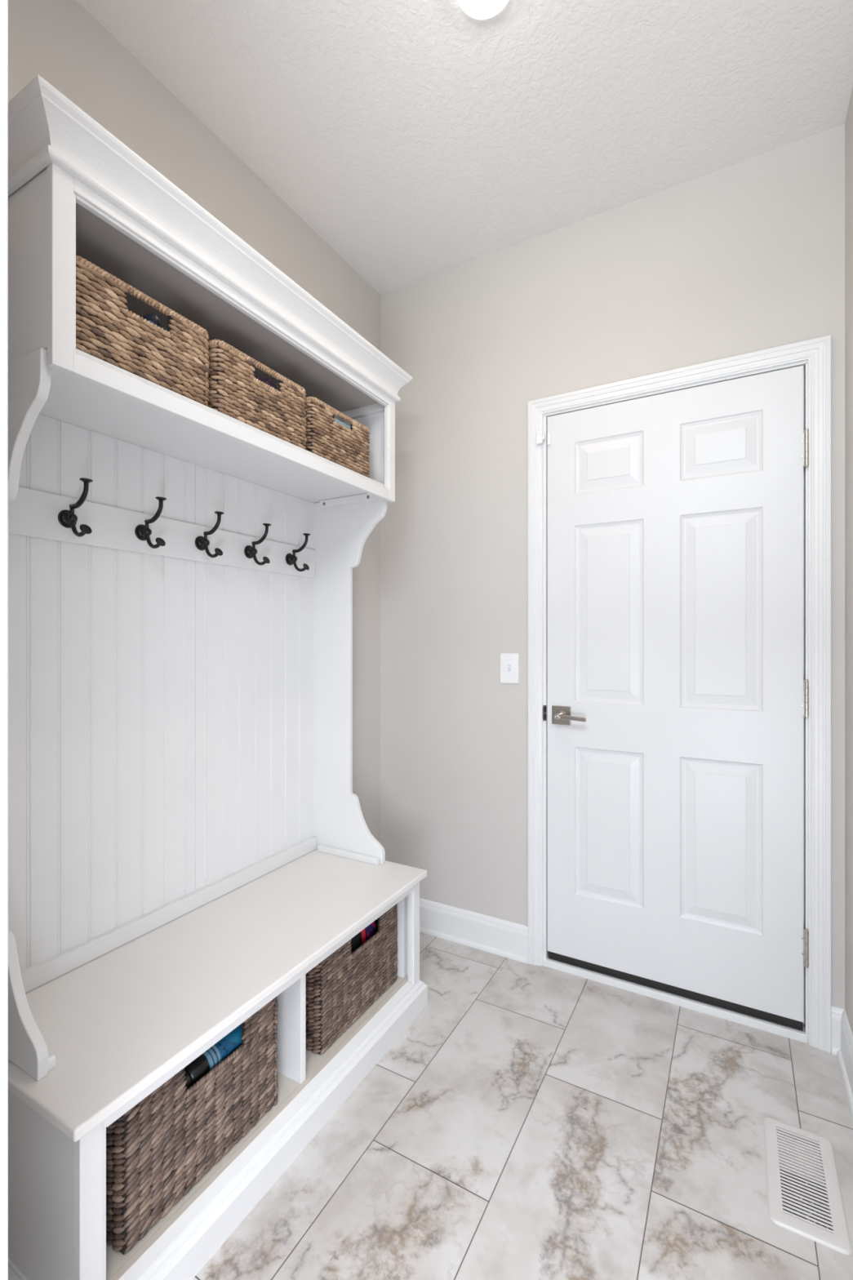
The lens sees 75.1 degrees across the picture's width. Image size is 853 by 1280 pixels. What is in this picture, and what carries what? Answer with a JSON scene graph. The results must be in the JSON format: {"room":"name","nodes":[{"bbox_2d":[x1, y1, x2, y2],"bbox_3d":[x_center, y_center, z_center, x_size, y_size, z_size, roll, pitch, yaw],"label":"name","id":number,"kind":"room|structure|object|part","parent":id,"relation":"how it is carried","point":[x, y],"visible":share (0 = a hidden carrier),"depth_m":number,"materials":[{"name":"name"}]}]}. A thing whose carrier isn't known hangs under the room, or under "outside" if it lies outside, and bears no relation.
{"room":"mudroom","nodes":[
{"label":"mudroom","id":0,"kind":"room"},
{"bbox_2d":[8,0,380,843],"bbox_3d":[-0.692,-0.158,1.696,0.120,2.771,2.020,0,0,29],"label":"wall","id":1,"kind":"structure","parent":0,"point":[60,42],"depth_m":1.66,"materials":[{"name":"beige paint"}]},
{"bbox_2d":[184,1023,241,1091],"bbox_3d":[-0.473,0.908,1.210,0.050,0.061,0.257,0,0,29],"label":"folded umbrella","id":2,"kind":"object","parent":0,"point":[222,1049],"visible":0.55,"depth_m":1.20,"materials":[{"name":"blue fabric"}]},
{"bbox_3d":[-0.520,0.917,1.130,0.042,0.044,0.072,0,0,29],"label":"handle","id":3,"kind":"part","parent":2,"relation":"part of","materials":[{"name":"black plastic"}]},
{"bbox_2d":[75,0,852,294],"bbox_3d":[-0.711,-1.543,-0.186,4.700,0.040,5.320,0,0,29],"label":"ceiling","id":4,"kind":"structure","parent":0,"point":[419,140],"depth_m":1.56,"materials":[{"name":"white paint"}]},
{"bbox_2d":[457,0,508,19],"bbox_3d":[0.134,-1.512,1.287,0.132,0.022,0.132,0,0,29],"label":"recessed light","id":5,"kind":"object","parent":4,"relation":"in","point":[476,9],"visible":1,"depth_m":1.32,"materials":[{"name":"white"}]},
{"bbox_2d":[462,0,503,15],"bbox_3d":[0.134,-1.507,1.287,0.108,0.012,0.108,0,0,29],"label":"diffuser","id":6,"kind":"object","parent":5,"relation":"attached to","point":[471,7],"depth_m":1.32,"materials":[{"name":"white plastic"}]},
{"bbox_2d":[192,932,852,1279],"bbox_3d":[-0.716,1.219,-0.195,4.700,0.001,5.300,0,0,29],"label":"floor","id":7,"kind":"structure","parent":0,"point":[531,1122],"depth_m":1.33,"materials":[{"name":"tile"}]},
{"bbox_2d":[8,74,427,1279],"bbox_3d":[-0.476,0.154,1.482,0.466,2.128,1.176,0,0,29],"label":"hall tree","id":8,"kind":"object","parent":7,"relation":"on","point":[189,837],"visible":0.99,"depth_m":1.36,"materials":[{"name":"white paint"}]},
{"bbox_3d":[-0.803,0.130,1.047,0.320,1.277,0.018,0,0,29],"label":"panel","id":9,"kind":"part","parent":8,"relation":"part of","materials":[{"name":"white paint"}]},
{"bbox_3d":[-0.769,-0.251,1.251,0.016,0.023,0.026,0,0,29],"label":"knob","id":10,"kind":"part","parent":8,"relation":"part of","materials":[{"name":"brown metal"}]},
{"bbox_3d":[-0.767,-0.359,1.250,0.026,0.009,0.026,0,0,29],"label":"knob","id":11,"kind":"part","parent":8,"relation":"part of","materials":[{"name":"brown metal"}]},
{"bbox_2d":[75,255,209,406],"bbox_3d":[-0.691,-0.616,1.202,0.299,0.175,0.318,0,0,29],"label":"wicker basket","id":12,"kind":"object","parent":8,"relation":"in","point":[175,359],"visible":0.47,"depth_m":1.11,"materials":[{"name":"brown wicker"}]},
{"bbox_2d":[142,313,161,328],"bbox_3d":[-0.634,-0.616,1.182,0.129,0.162,0.077,0,0,-8],"label":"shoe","id":13,"kind":"object","parent":12,"relation":"in","point":[152,317],"visible":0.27,"depth_m":1.18,"materials":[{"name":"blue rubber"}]},
{"bbox_3d":[-0.678,-0.251,1.413,0.016,0.023,0.026,0,0,29],"label":"knob","id":14,"kind":"part","parent":8,"relation":"part of","materials":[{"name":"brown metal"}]},
{"bbox_3d":[-0.676,-0.359,1.412,0.026,0.009,0.026,0,0,29],"label":"knob","id":15,"kind":"part","parent":8,"relation":"part of","materials":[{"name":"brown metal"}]},
{"bbox_3d":[-0.668,0.746,1.587,0.016,0.044,1.056,0,0,29],"label":"rail","id":16,"kind":"part","parent":8,"relation":"part of","materials":[{"name":"white paint"}]},
{"bbox_2d":[106,995,278,1254],"bbox_3d":[-0.609,0.974,1.262,0.370,0.285,0.404,0,0,29],"label":"wicker basket","id":17,"kind":"object","parent":8,"relation":"in","point":[162,1147],"visible":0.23,"depth_m":1.10,"materials":[{"name":"brown wicker"}]},
{"bbox_3d":[-0.508,-0.864,1.500,0.393,0.090,1.176,0,0,29],"label":"crown molding","id":18,"kind":"part","parent":8,"relation":"part of","materials":[{"name":"white paint"}]},
{"bbox_2d":[39,348,384,502],"bbox_3d":[-0.534,-0.518,1.515,0.332,0.018,1.058,0,0,29],"label":"cubby shelf","id":19,"kind":"object","parent":8,"relation":"attached to","point":[73,403],"depth_m":1.41,"materials":[{"name":"white paint"}]},
{"bbox_3d":[-0.477,0.779,1.479,0.466,0.022,1.135,0,0,29],"label":"seat","id":20,"kind":"part","parent":8,"relation":"part of","materials":[{"name":"white paint"}]},
{"bbox_3d":[-0.587,-0.359,1.571,0.026,0.009,0.026,0,0,29],"label":"knob","id":21,"kind":"part","parent":8,"relation":"part of","materials":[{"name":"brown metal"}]},
{"bbox_3d":[-0.589,-0.251,1.572,0.016,0.023,0.026,0,0,29],"label":"knob","id":22,"kind":"part","parent":8,"relation":"part of","materials":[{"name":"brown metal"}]},
{"bbox_3d":[-0.382,-0.651,1.429,0.018,0.352,1.090,0,0,29],"label":"cubby frame","id":23,"kind":"part","parent":8,"relation":"part of","materials":[{"name":"white paint"}]},
{"bbox_3d":[-0.300,0.961,1.379,0.020,0.342,1.098,0,0,29],"label":"frame","id":24,"kind":"part","parent":8,"relation":"part of","materials":[{"name":"white paint"}]},
{"bbox_2d":[208,338,306,449],"bbox_3d":[-0.532,-0.615,1.486,0.298,0.172,0.322,0,0,29],"label":"wicker basket","id":25,"kind":"object","parent":8,"relation":"in","point":[235,392],"visible":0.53,"depth_m":1.38,"materials":[{"name":"brown wicker"}]},
{"bbox_2d":[255,374,277,388],"bbox_3d":[-0.444,-0.643,1.496,0.132,0.145,0.116,0,0,29],"label":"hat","id":26,"kind":"object","parent":25,"relation":"in","point":[261,379],"visible":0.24,"depth_m":1.48,"materials":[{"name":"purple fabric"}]},
{"bbox_3d":[-0.442,-0.634,1.495,0.100,0.128,0.090,0,0,29],"label":"knit crown","id":27,"kind":"part","parent":26,"relation":"part of","materials":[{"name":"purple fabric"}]},
{"bbox_3d":[-0.314,1.126,1.387,0.015,0.016,1.062,0,0,29],"label":"rail","id":28,"kind":"part","parent":8,"relation":"part of","materials":[{"name":"white wood"}]},
{"bbox_3d":[-0.500,-0.251,1.731,0.016,0.023,0.026,0,0,29],"label":"knob","id":29,"kind":"part","parent":8,"relation":"part of","materials":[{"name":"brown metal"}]},
{"bbox_3d":[-0.498,-0.359,1.730,0.026,0.009,0.026,0,0,29],"label":"knob","id":30,"kind":"part","parent":8,"relation":"part of","materials":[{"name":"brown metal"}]},
{"bbox_3d":[-0.410,-0.251,1.890,0.016,0.023,0.026,0,0,29],"label":"knob","id":31,"kind":"part","parent":8,"relation":"part of","materials":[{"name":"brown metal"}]},
{"bbox_2d":[305,396,370,477],"bbox_3d":[-0.377,-0.611,1.761,0.298,0.164,0.301,0,0,29],"label":"wicker basket","id":32,"kind":"object","parent":8,"relation":"on","point":[326,438],"visible":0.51,"depth_m":1.66,"materials":[{"name":"brown wicker"}]},
{"bbox_2d":[334,418,350,429],"bbox_3d":[-0.276,-0.611,1.763,0.041,0.153,0.145,0,0,29],"label":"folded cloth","id":33,"kind":"object","parent":32,"relation":"in","point":[335,420],"visible":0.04,"depth_m":1.74,"materials":[{"name":"grey fabric"}]},
{"bbox_3d":[-0.278,0.130,1.984,0.320,1.277,0.018,0,0,29],"label":"panel","id":34,"kind":"part","parent":8,"relation":"part of","materials":[{"name":"white paint"}]},
{"bbox_2d":[305,903,397,1054],"bbox_3d":[-0.345,0.974,1.749,0.369,0.284,0.404,0,0,29],"label":"wicker basket","id":35,"kind":"object","parent":8,"relation":"in","point":[340,988],"visible":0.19,"depth_m":1.59,"materials":[{"name":"brown wicker"}]},
{"bbox_2d":[350,920,375,953],"bbox_3d":[-0.342,0.981,1.747,0.296,0.267,0.352,0,0,29],"label":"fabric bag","id":36,"kind":"object","parent":35,"relation":"in","point":[366,933],"visible":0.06,"depth_m":1.71,"materials":[{"name":"black"}]},
{"bbox_3d":[-0.187,0.912,1.753,0.031,0.112,0.046,0,0,29],"label":"patterned panel","id":37,"kind":"part","parent":36,"relation":"part of","materials":[{"name":"purple fabric"}]},
{"bbox_2d":[763,1117,852,1254],"bbox_3d":[0.853,1.306,1.257,0.143,0.188,0.295,0,0,29],"label":"floor vent","id":38,"kind":"object","parent":7,"relation":"in","point":[805,1196],"visible":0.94,"depth_m":1.24,"materials":[{"name":"white metal"}]},
{"bbox_2d":[380,124,844,1008],"bbox_3d":[0.544,-0.158,2.091,1.649,2.771,0.120,0,0,29],"label":"wall","id":39,"kind":"structure","parent":0,"point":[746,256],"depth_m":2.14,"materials":[{"name":"beige paint"}]},
{"bbox_2d":[419,897,528,963],"bbox_3d":[0.088,1.153,2.266,0.682,0.131,0.021,0,0,29],"label":"baseboard","id":40,"kind":"structure","parent":39,"relation":"attached to","point":[504,938],"depth_m":2.21,"materials":[{"name":"white wood"}]},
{"bbox_2d":[500,653,519,684],"bbox_3d":[0.318,0.108,2.140,0.076,0.117,0.016,0,0,29],"label":"light switch","id":41,"kind":"object","parent":39,"relation":"attached to","point":[509,662],"visible":1,"depth_m":2.14,"materials":[{"name":"white plastic"}]},
{"bbox_2d":[536,430,545,444],"bbox_3d":[0.425,-0.757,2.068,0.030,0.048,0.017,0,0,29],"label":"sensor","id":42,"kind":"object","parent":39,"relation":"attached to","point":[540,437],"visible":1,"depth_m":2.06,"materials":[{"name":"white plastic"}]},
{"bbox_2d":[542,956,806,1043],"bbox_3d":[0.808,1.206,1.906,0.817,0.024,0.064,0,0,29],"label":"door threshold","id":43,"kind":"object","parent":39,"relation":"attached to","point":[735,1016],"depth_m":1.85,"materials":[{"name":"white wood"}]},
{"bbox_2d":[547,365,808,1031],"bbox_3d":[0.798,0.177,1.865,0.809,2.026,0.098,0,0,29],"label":"door","id":44,"kind":"structure","parent":39,"relation":"in","point":[678,695],"depth_m":1.85,"materials":[{"name":"white paint"}]},
{"bbox_2d":[546,432,551,445],"bbox_3d":[0.457,-0.750,2.065,0.013,0.046,0.011,0,0,29],"label":"magnet","id":45,"kind":"object","parent":44,"relation":"attached to","point":[548,434],"visible":1,"depth_m":2.06,"materials":[{"name":"white plastic"}]},
{"bbox_3d":[0.497,0.276,2.044,0.070,0.068,0.008,0,0,29],"label":"handle","id":46,"kind":"part","parent":44,"relation":"part of","materials":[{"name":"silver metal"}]},
{"bbox_3d":[0.515,0.277,1.979,0.108,0.019,0.011,0,0,31],"label":"lever","id":47,"kind":"part","parent":44,"relation":"part of","materials":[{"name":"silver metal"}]},
{"bbox_2d":[528,334,831,1053],"bbox_3d":[0.822,0.157,1.926,0.933,2.122,0.137,0,0,29],"label":"trim","id":48,"kind":"structure","parent":39,"relation":"attached to","point":[815,355],"depth_m":1.68,"materials":[{"name":"white paint"}]},
{"bbox_3d":[0.440,0.272,2.079,0.019,0.059,0.007,0,0,5],"label":"strike plate","id":49,"kind":"part","parent":48,"relation":"part of","materials":[{"name":"silver metal"}]},
{"bbox_2d":[831,1005,844,1055],"bbox_3d":[1.214,1.153,1.635,0.034,0.131,0.021,0,0,29],"label":"baseboard","id":50,"kind":"structure","parent":39,"relation":"attached to","point":[837,1012],"depth_m":1.64,"materials":[{"name":"white wood"}]},
{"bbox_2d":[844,88,852,1035],"bbox_3d":[0.851,-0.158,0.830,0.120,2.771,2.020,0,0,29],"label":"wall","id":51,"kind":"structure","parent":0,"point":[849,121],"depth_m":1.59,"materials":[{"name":"beige paint"}]},
{"bbox_2d":[836,1009,852,1122],"bbox_3d":[0.789,1.153,0.865,0.023,0.131,1.780,0,0,29],"label":"baseboard","id":52,"kind":"structure","parent":51,"relation":"attached to","point":[844,1055],"depth_m":1.54,"materials":[{"name":"white wood"}]},
{"bbox_3d":[-0.385,-0.158,0.434,1.649,2.771,0.120,0,0,29],"label":"wall","id":53,"kind":"structure","parent":0,"visible":0},
{"bbox_2d":[0,0,8,1279],"bbox_3d":[-0.080,-0.082,0.268,0.955,2.600,0.139,0,0,29],"label":"trim","id":54,"kind":"structure","parent":53,"relation":"attached to","point":[3,3],"depth_m":0.50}
]}

